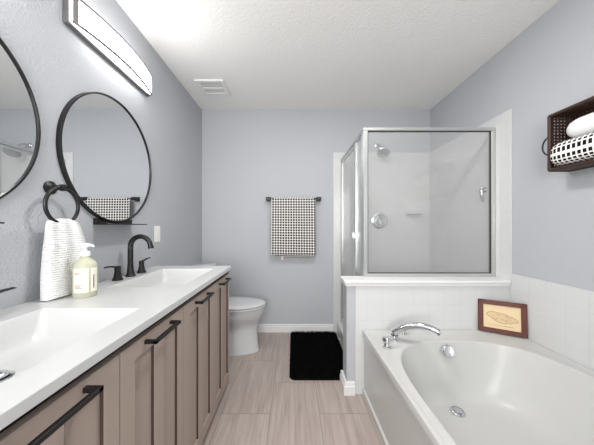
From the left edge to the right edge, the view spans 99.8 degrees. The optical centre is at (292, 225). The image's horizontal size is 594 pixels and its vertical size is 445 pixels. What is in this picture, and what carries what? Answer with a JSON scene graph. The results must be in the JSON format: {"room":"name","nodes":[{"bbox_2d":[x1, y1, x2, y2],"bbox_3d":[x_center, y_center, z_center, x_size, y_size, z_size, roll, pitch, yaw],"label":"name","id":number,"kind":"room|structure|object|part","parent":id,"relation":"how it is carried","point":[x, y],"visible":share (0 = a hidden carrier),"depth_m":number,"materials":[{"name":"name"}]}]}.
{"room":"bathroom","nodes":[
{"label":"bathroom","id":0,"kind":"room"},
{"bbox_2d":[0,0,201,309],"bbox_3d":[-1.050,-0.055,0.673,0.100,2.440,4.347,0,0,0],"label":"wall","id":1,"kind":"structure","parent":0,"point":[58,65],"depth_m":1.27,"materials":[{"name":"grey paint"}]},
{"bbox_2d":[0,37,40,223],"bbox_3d":[-0.948,-0.355,0.633,0.104,0.696,0.682,0,0,0],"label":"mirror","id":2,"kind":"object","parent":1,"relation":"attached to","point":[20,126],"visible":1,"depth_m":0.89,"materials":[{"name":"black mirror"}]},
{"bbox_2d":[42,181,79,222],"bbox_3d":[-0.965,-0.093,1.026,0.070,0.181,0.160,0,0,0],"label":"towel ring","id":3,"kind":"object","parent":1,"relation":"attached to","point":[49,187],"visible":0.98,"depth_m":1.01,"materials":[{"name":"black metal"}]},
{"bbox_3d":[-0.965,-0.157,1.026,0.070,0.054,0.054,0,0,0],"label":"wall post","id":4,"kind":"part","parent":3,"relation":"part of","materials":[{"name":"black metal"}]},
{"bbox_2d":[40,218,87,300],"bbox_3d":[-0.941,0.126,1.064,0.073,0.314,0.240,0,0,0],"label":"hand towel","id":5,"kind":"object","parent":3,"relation":"hanging from","point":[62,242],"visible":0.75,"depth_m":0.99,"materials":[{"name":"white fabric"}]},
{"bbox_2d":[56,92,151,224],"bbox_3d":[-0.948,-0.355,1.394,0.104,0.696,0.682,0,0,0],"label":"mirror","id":6,"kind":"object","parent":1,"relation":"attached to","point":[103,155],"visible":0.98,"depth_m":1.31,"materials":[{"name":"black mirror"}]},
{"bbox_2d":[93,218,146,224],"bbox_3d":[-0.948,-0.023,1.394,0.103,0.032,0.290,0,0,0],"label":"shelf","id":7,"kind":"object","parent":6,"relation":"attached to","point":[96,221],"depth_m":1.35,"materials":[{"name":"black metal"}]},
{"bbox_2d":[63,0,151,96],"bbox_3d":[-0.959,-0.954,1.398,0.080,0.137,0.628,0,0,0],"label":"vanity light","id":8,"kind":"object","parent":1,"relation":"attached to","point":[78,16],"visible":1,"depth_m":1.27,"materials":[{"name":"white glass"}]},
{"bbox_2d":[154,226,159,241],"bbox_3d":[-0.996,0.058,1.837,0.008,0.118,0.075,0,0,0],"label":"light switch","id":9,"kind":"object","parent":1,"relation":"attached to","point":[156,228],"visible":1,"depth_m":1.82,"materials":[{"name":"white plastic"}]},
{"bbox_2d":[202,332,382,444],"bbox_3d":[0.253,1.215,0.673,2.705,0.100,4.347,0,0,0],"label":"floor","id":10,"kind":"structure","parent":0,"point":[259,404],"depth_m":1.60,"materials":[{"name":"tile"}]},
{"bbox_2d":[0,271,230,444],"bbox_3d":[-0.710,0.739,1.034,0.571,0.853,1.545,0,0,0],"label":"vanity cabinet","id":11,"kind":"object","parent":10,"relation":"on","point":[166,385],"visible":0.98,"depth_m":0.83,"materials":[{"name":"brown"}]},
{"bbox_3d":[-0.472,0.721,0.472,0.020,0.760,0.389,0,0,0],"label":"door","id":12,"kind":"part","parent":11,"relation":"part of","materials":[{"name":"beige paint"}]},
{"bbox_3d":[-0.444,0.362,0.475,0.039,0.012,0.170,0,0,0],"label":"handle","id":13,"kind":"part","parent":11,"relation":"part of","materials":[{"name":"black metal"}]},
{"bbox_2d":[0,266,230,429],"bbox_3d":[-0.722,0.335,1.029,0.553,0.096,1.562,0,0,0],"label":"countertop","id":14,"kind":"structure","parent":11,"relation":"on","point":[45,346],"depth_m":0.82,"materials":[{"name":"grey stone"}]},
{"bbox_2d":[0,287,16,292],"bbox_3d":[-0.877,0.167,0.640,0.158,0.240,0.399,0,0,0],"label":"faucet","id":15,"kind":"object","parent":14,"relation":"on","point":[10,288],"visible":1,"depth_m":0.81,"materials":[{"name":"black metal"}]},
{"bbox_2d":[0,308,139,383],"bbox_3d":[-0.702,0.335,0.619,0.340,0.096,0.510,0,0,0],"label":"basin","id":16,"kind":"object","parent":14,"relation":"in","point":[29,340],"depth_m":0.81,"materials":[{"name":"white ceramic"}]},
{"bbox_2d":[72,243,97,297],"bbox_3d":[-0.853,0.178,1.025,0.083,0.218,0.083,0,0,0],"label":"soap bottle","id":17,"kind":"object","parent":14,"relation":"on","point":[84,269],"visible":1,"depth_m":1.00,"materials":[{"name":"beige plastic"}]},
{"bbox_2d":[104,234,153,280],"bbox_3d":[-0.877,0.167,1.431,0.158,0.240,0.399,0,0,0],"label":"faucet","id":18,"kind":"object","parent":14,"relation":"on","point":[117,276],"visible":1,"depth_m":1.42,"materials":[{"name":"black metal"}]},
{"bbox_3d":[-0.930,0.245,1.292,0.052,0.085,0.120,0,0,0],"label":"handle","id":19,"kind":"part","parent":18,"relation":"part of","materials":[{"name":"black metal"}]},
{"bbox_3d":[-0.877,0.167,1.431,0.158,0.240,0.052,0,0,0],"label":"spout","id":20,"kind":"part","parent":18,"relation":"part of","materials":[{"name":"black metal"}]},
{"bbox_3d":[-0.930,0.245,1.570,0.052,0.085,0.120,0,0,0],"label":"handle","id":21,"kind":"part","parent":18,"relation":"part of","materials":[{"name":"black metal"}]},
{"bbox_2d":[109,269,211,286],"bbox_3d":[-0.702,0.335,1.425,0.340,0.096,0.510,0,0,0],"label":"basin","id":22,"kind":"object","parent":14,"relation":"in","point":[160,277],"depth_m":1.62,"materials":[{"name":"white ceramic"}]},
{"bbox_3d":[-0.472,0.721,0.862,0.020,0.760,0.385,0,0,0],"label":"door","id":23,"kind":"part","parent":11,"relation":"part of","materials":[{"name":"beige paint"}]},
{"bbox_3d":[-0.444,0.362,0.862,0.039,0.012,0.170,0,0,0],"label":"handle","id":24,"kind":"part","parent":11,"relation":"part of","materials":[{"name":"black metal"}]},
{"bbox_3d":[-0.472,0.721,1.248,0.020,0.760,0.381,0,0,0],"label":"door","id":25,"kind":"part","parent":11,"relation":"part of","materials":[{"name":"beige paint"}]},
{"bbox_3d":[-0.444,0.362,1.262,0.039,0.012,0.170,0,0,0],"label":"handle","id":26,"kind":"part","parent":11,"relation":"part of","materials":[{"name":"black metal"}]},
{"bbox_3d":[-0.473,1.106,1.032,0.020,0.006,1.540,0,0,0],"label":"rail","id":27,"kind":"part","parent":11,"relation":"part of","materials":[{"name":"beige paint"}]},
{"bbox_3d":[-0.472,0.721,1.621,0.020,0.760,0.359,0,0,0],"label":"door","id":28,"kind":"part","parent":11,"relation":"part of","materials":[{"name":"beige paint"}]},
{"bbox_3d":[-0.444,0.362,1.636,0.039,0.012,0.170,0,0,0],"label":"handle","id":29,"kind":"part","parent":11,"relation":"part of","materials":[{"name":"black metal"}]},
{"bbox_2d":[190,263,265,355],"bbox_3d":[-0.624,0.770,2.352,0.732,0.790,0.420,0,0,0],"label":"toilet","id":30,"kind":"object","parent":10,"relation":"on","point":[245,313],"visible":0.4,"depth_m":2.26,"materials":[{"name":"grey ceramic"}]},
{"bbox_3d":[-0.890,0.392,2.352,0.200,0.033,0.420,0,0,0],"label":"tank lid","id":31,"kind":"part","parent":30,"relation":"part of","materials":[{"name":"grey ceramic"}]},
{"bbox_3d":[-0.573,0.961,2.352,0.614,0.409,0.366,0,0,0],"label":"bowl","id":32,"kind":"part","parent":30,"relation":"part of","materials":[{"name":"grey ceramic"}]},
{"bbox_3d":[-0.509,0.744,2.352,0.502,0.014,0.376,0,0,0],"label":"seat","id":33,"kind":"part","parent":30,"relation":"part of","materials":[{"name":"white plastic"}]},
{"bbox_3d":[-0.509,0.720,2.352,0.502,0.020,0.376,0,0,0],"label":"lid","id":34,"kind":"part","parent":30,"relation":"part of","materials":[{"name":"grey ceramic"}]},
{"bbox_2d":[289,330,342,379],"bbox_3d":[0.217,1.148,2.300,0.506,0.033,0.844,0,0,0],"label":"bath mat","id":35,"kind":"object","parent":10,"relation":"on","point":[317,355],"visible":0.98,"depth_m":2.20,"materials":[{"name":"black fabric"}]},
{"bbox_2d":[362,330,593,444],"bbox_3d":[0.988,0.940,0.955,1.017,0.450,1.549,0,0,0],"label":"bathtub","id":36,"kind":"object","parent":10,"relation":"on","point":[453,387],"visible":0.95,"depth_m":1.37,"materials":[{"name":"white ceramic"}]},
{"bbox_2d":[382,321,441,349],"bbox_3d":[0.690,0.646,1.557,0.324,0.144,0.277,0,0,0],"label":"tub faucet","id":37,"kind":"object","parent":36,"relation":"on","point":[401,328],"visible":1,"depth_m":1.49,"materials":[{"name":"silver metal"}]},
{"bbox_3d":[0.568,0.685,1.478,0.080,0.066,0.054,0,0,0],"label":"handle","id":38,"kind":"part","parent":37,"relation":"part of","materials":[{"name":"silver metal"}]},
{"bbox_3d":[0.732,0.646,1.510,0.288,0.144,0.065,0,0,35],"label":"spout","id":39,"kind":"part","parent":37,"relation":"part of","materials":[{"name":"silver metal"}]},
{"bbox_3d":[0.945,0.764,1.522,0.072,0.073,0.045,0,0,0],"label":"overflow plate","id":40,"kind":"part","parent":36,"relation":"part of","materials":[{"name":"silver metal"}]},
{"bbox_2d":[478,298,527,337],"bbox_3d":[1.384,0.607,1.658,0.254,0.212,0.032,0,0,31],"label":"framed picture","id":41,"kind":"object","parent":36,"relation":"on","point":[501,317],"visible":1,"depth_m":1.65,"materials":[{"name":"brown wood"}]},
{"bbox_2d":[483,304,520,331],"bbox_3d":[1.385,0.607,1.660,0.200,0.158,0.017,0,0,31],"label":"print","id":42,"kind":"object","parent":41,"relation":"attached to","point":[496,317],"depth_m":1.66,"materials":[{"name":"beige paper"}]},
{"bbox_2d":[202,110,429,323],"bbox_3d":[0.253,-0.055,2.797,2.505,2.440,0.100,0,0,0],"label":"wall","id":43,"kind":"structure","parent":0,"point":[249,157],"depth_m":2.75,"materials":[{"name":"grey paint"}]},
{"bbox_2d":[266,197,320,201],"bbox_3d":[0.005,-0.293,2.708,0.592,0.050,0.076,0,0,0],"label":"towel bar","id":44,"kind":"object","parent":43,"relation":"attached to","point":[268,199],"visible":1,"depth_m":2.67,"materials":[{"name":"black metal"}]},
{"bbox_2d":[271,197,315,259],"bbox_3d":[0.003,0.027,2.677,0.474,0.672,0.051,0,0,0],"label":"bath towel","id":45,"kind":"object","parent":44,"relation":"hanging from","point":[292,218],"visible":1,"depth_m":2.66,"materials":[{"name":"fabric"}]},
{"bbox_2d":[257,324,332,332],"bbox_3d":[-0.280,1.120,2.739,1.440,0.090,0.016,0,0,0],"label":"baseboard","id":46,"kind":"structure","parent":43,"relation":"attached to","point":[261,328],"depth_m":2.73,"materials":[{"name":"white paint"}]},
{"bbox_2d":[333,152,429,331],"bbox_3d":[0.973,0.179,2.743,1.065,1.972,0.008,0,0,0],"label":"tiled wall","id":47,"kind":"structure","parent":43,"relation":"attached to","point":[398,180],"depth_m":2.74,"materials":[{"name":"white tile"}]},
{"bbox_2d":[337,321,342,345],"bbox_3d":[0.526,1.103,2.307,0.097,0.125,0.864,0,0,0],"label":"trim","id":48,"kind":"structure","parent":47,"relation":"attached to","point":[339,323],"depth_m":2.57,"materials":[{"name":"tile"}]},
{"bbox_2d":[340,127,495,323],"bbox_3d":[0.997,0.156,2.289,0.998,1.768,0.898,0,0,0],"label":"shower enclosure","id":49,"kind":"object","parent":48,"relation":"on","point":[363,135],"visible":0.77,"depth_m":1.85,"materials":[{"name":"silver metal"}]},
{"bbox_3d":[0.535,0.158,2.414,0.024,1.716,0.592,0,0,0],"label":"shower door","id":50,"kind":"part","parent":49,"relation":"part of","materials":[{"name":"clear glass"}]},
{"bbox_3d":[0.535,0.156,2.306,0.036,1.768,0.864,0,0,0],"label":"frame","id":51,"kind":"part","parent":49,"relation":"part of","materials":[{"name":"silver metal"}]},
{"bbox_3d":[1.007,-0.177,1.858,0.980,1.102,0.036,0,0,0],"label":"frame","id":52,"kind":"part","parent":49,"relation":"part of","materials":[{"name":"silver metal"}]},
{"bbox_2d":[371,213,386,228],"bbox_3d":[0.945,-0.057,2.711,0.176,0.176,0.056,0,0,0],"label":"shower valve","id":53,"kind":"object","parent":47,"relation":"attached to","point":[379,220],"visible":1,"depth_m":2.73,"materials":[{"name":"silver metal"}]},
{"bbox_3d":[0.945,-0.050,2.703,0.084,0.099,0.040,0,0,0],"label":"knob","id":54,"kind":"part","parent":53,"relation":"part of","materials":[{"name":"silver metal"}]},
{"bbox_2d":[406,206,422,214],"bbox_3d":[1.315,-0.170,2.701,0.160,0.100,0.074,0,0,0],"label":"soap dish","id":55,"kind":"object","parent":47,"relation":"attached to","point":[410,210],"visible":1,"depth_m":2.72,"materials":[{"name":"grey ceramic"}]},
{"bbox_2d":[374,143,389,157],"bbox_3d":[0.935,-0.818,2.639,0.133,0.193,0.214,0,0,0],"label":"showerhead","id":56,"kind":"object","parent":43,"relation":"attached to","point":[382,152],"visible":1,"depth_m":2.59,"materials":[{"name":"silver metal"}]},
{"bbox_3d":[0.920,-0.869,2.683,0.060,0.092,0.128,0,0,0],"label":"shower arm","id":57,"kind":"part","parent":56,"relation":"part of","materials":[{"name":"silver metal"}]},
{"bbox_2d":[116,0,558,109],"bbox_3d":[0.253,-1.325,0.673,2.705,0.100,4.347,0,0,0],"label":"ceiling","id":58,"kind":"structure","parent":0,"point":[267,54],"depth_m":1.76,"materials":[{"name":"white paint"}]},
{"bbox_2d":[194,79,229,95],"bbox_3d":[-0.735,-1.268,2.303,0.254,0.014,0.262,0,0,0],"label":"ceiling vent","id":59,"kind":"object","parent":58,"relation":"in","point":[208,87],"visible":1,"depth_m":2.28,"materials":[{"name":"white plastic"}]},
{"bbox_2d":[343,284,354,380],"bbox_3d":[0.935,0.781,1.800,1.124,0.768,0.124,0,0,0],"label":"wall","id":60,"kind":"structure","parent":0,"point":[348,291],"depth_m":1.74,"materials":[{"name":"grey paint"}]},
{"bbox_2d":[340,370,354,395],"bbox_3d":[0.389,1.121,1.794,0.078,0.088,0.156,0,0,0],"label":"baseboard","id":61,"kind":"structure","parent":60,"relation":"attached to","point":[348,387],"depth_m":1.72,"materials":[{"name":"white paint"}]},
{"bbox_2d":[340,276,510,285],"bbox_3d":[0.925,0.396,1.799,1.144,0.042,0.172,0,0,0],"label":"trim","id":62,"kind":"structure","parent":60,"relation":"attached to","point":[346,280],"depth_m":1.72,"materials":[{"name":"white paint"}]},
{"bbox_2d":[355,286,508,393],"bbox_3d":[0.965,0.784,1.734,1.065,0.762,0.008,0,0,0],"label":"tiled wall","id":63,"kind":"structure","parent":60,"relation":"attached to","point":[376,307],"depth_m":1.73,"materials":[{"name":"white tile"}]},
{"bbox_2d":[430,0,593,290],"bbox_3d":[1.555,-0.055,0.673,0.100,2.440,4.347,0,0,0],"label":"wall","id":64,"kind":"structure","parent":0,"point":[547,69],"depth_m":1.51,"materials":[{"name":"grey paint"}]},
{"bbox_2d":[430,109,593,369],"bbox_3d":[1.501,0.179,1.369,0.008,1.972,2.739,0,0,0],"label":"tiled wall","id":65,"kind":"structure","parent":64,"relation":"attached to","point":[459,220],"depth_m":1.88,"materials":[{"name":"white tile"}]},
{"bbox_2d":[479,187,487,201],"bbox_3d":[1.472,-0.246,1.945,0.048,0.120,0.044,0,0,0],"label":"hook","id":66,"kind":"object","parent":65,"relation":"attached to","point":[482,190],"visible":1,"depth_m":1.94,"materials":[{"name":"silver metal"}]},
{"bbox_3d":[1.466,-0.246,1.945,0.035,0.120,0.031,0,0,0],"label":"hook arm","id":67,"kind":"part","parent":66,"relation":"part of","materials":[{"name":"silver metal"}]},
{"bbox_2d":[542,96,593,171],"bbox_3d":[1.441,-0.447,1.087,0.126,0.308,0.630,0,0,0],"label":"wall basket","id":68,"kind":"object","parent":64,"relation":"attached to","point":[570,113],"visible":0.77,"depth_m":1.34,"materials":[{"name":"brown wicker"}]},
{"bbox_3d":[1.395,-0.436,1.379,0.008,0.108,0.047,0,0,0],"label":"handle","id":69,"kind":"part","parent":68,"relation":"part of","materials":[{"name":"black metal"}]},
{"bbox_3d":[1.441,-0.447,1.352,0.108,0.291,0.007,0,0,0],"label":"woven panel","id":70,"kind":"part","parent":68,"relation":"part of","materials":[{"name":"brown wicker"}]},
{"bbox_2d":[550,132,593,164],"bbox_3d":[1.420,-0.373,1.069,0.142,0.124,0.539,0,0,0],"label":"folded towel","id":71,"kind":"object","parent":68,"relation":"in","point":[581,148],"visible":0.85,"depth_m":1.21,"materials":[{"name":"fabric"}]},
{"bbox_2d":[566,112,593,137],"bbox_3d":[1.436,-0.488,1.042,0.104,0.102,0.485,0,0,0],"label":"rolled towel","id":72,"kind":"object","parent":71,"relation":"on","point":[583,125],"visible":0.84,"depth_m":1.20,"materials":[{"name":"white fabric"}]},
{"bbox_3d":[1.441,-0.592,1.066,0.108,0.007,0.572,0,0,0],"label":"woven panel","id":73,"kind":"part","parent":68,"relation":"part of","materials":[{"name":"brown wicker"}]},
{"bbox_3d":[1.498,-0.447,1.066,0.007,0.291,0.572,0,0,0],"label":"woven panel","id":74,"kind":"part","parent":68,"relation":"part of","materials":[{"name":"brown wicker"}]}
]}

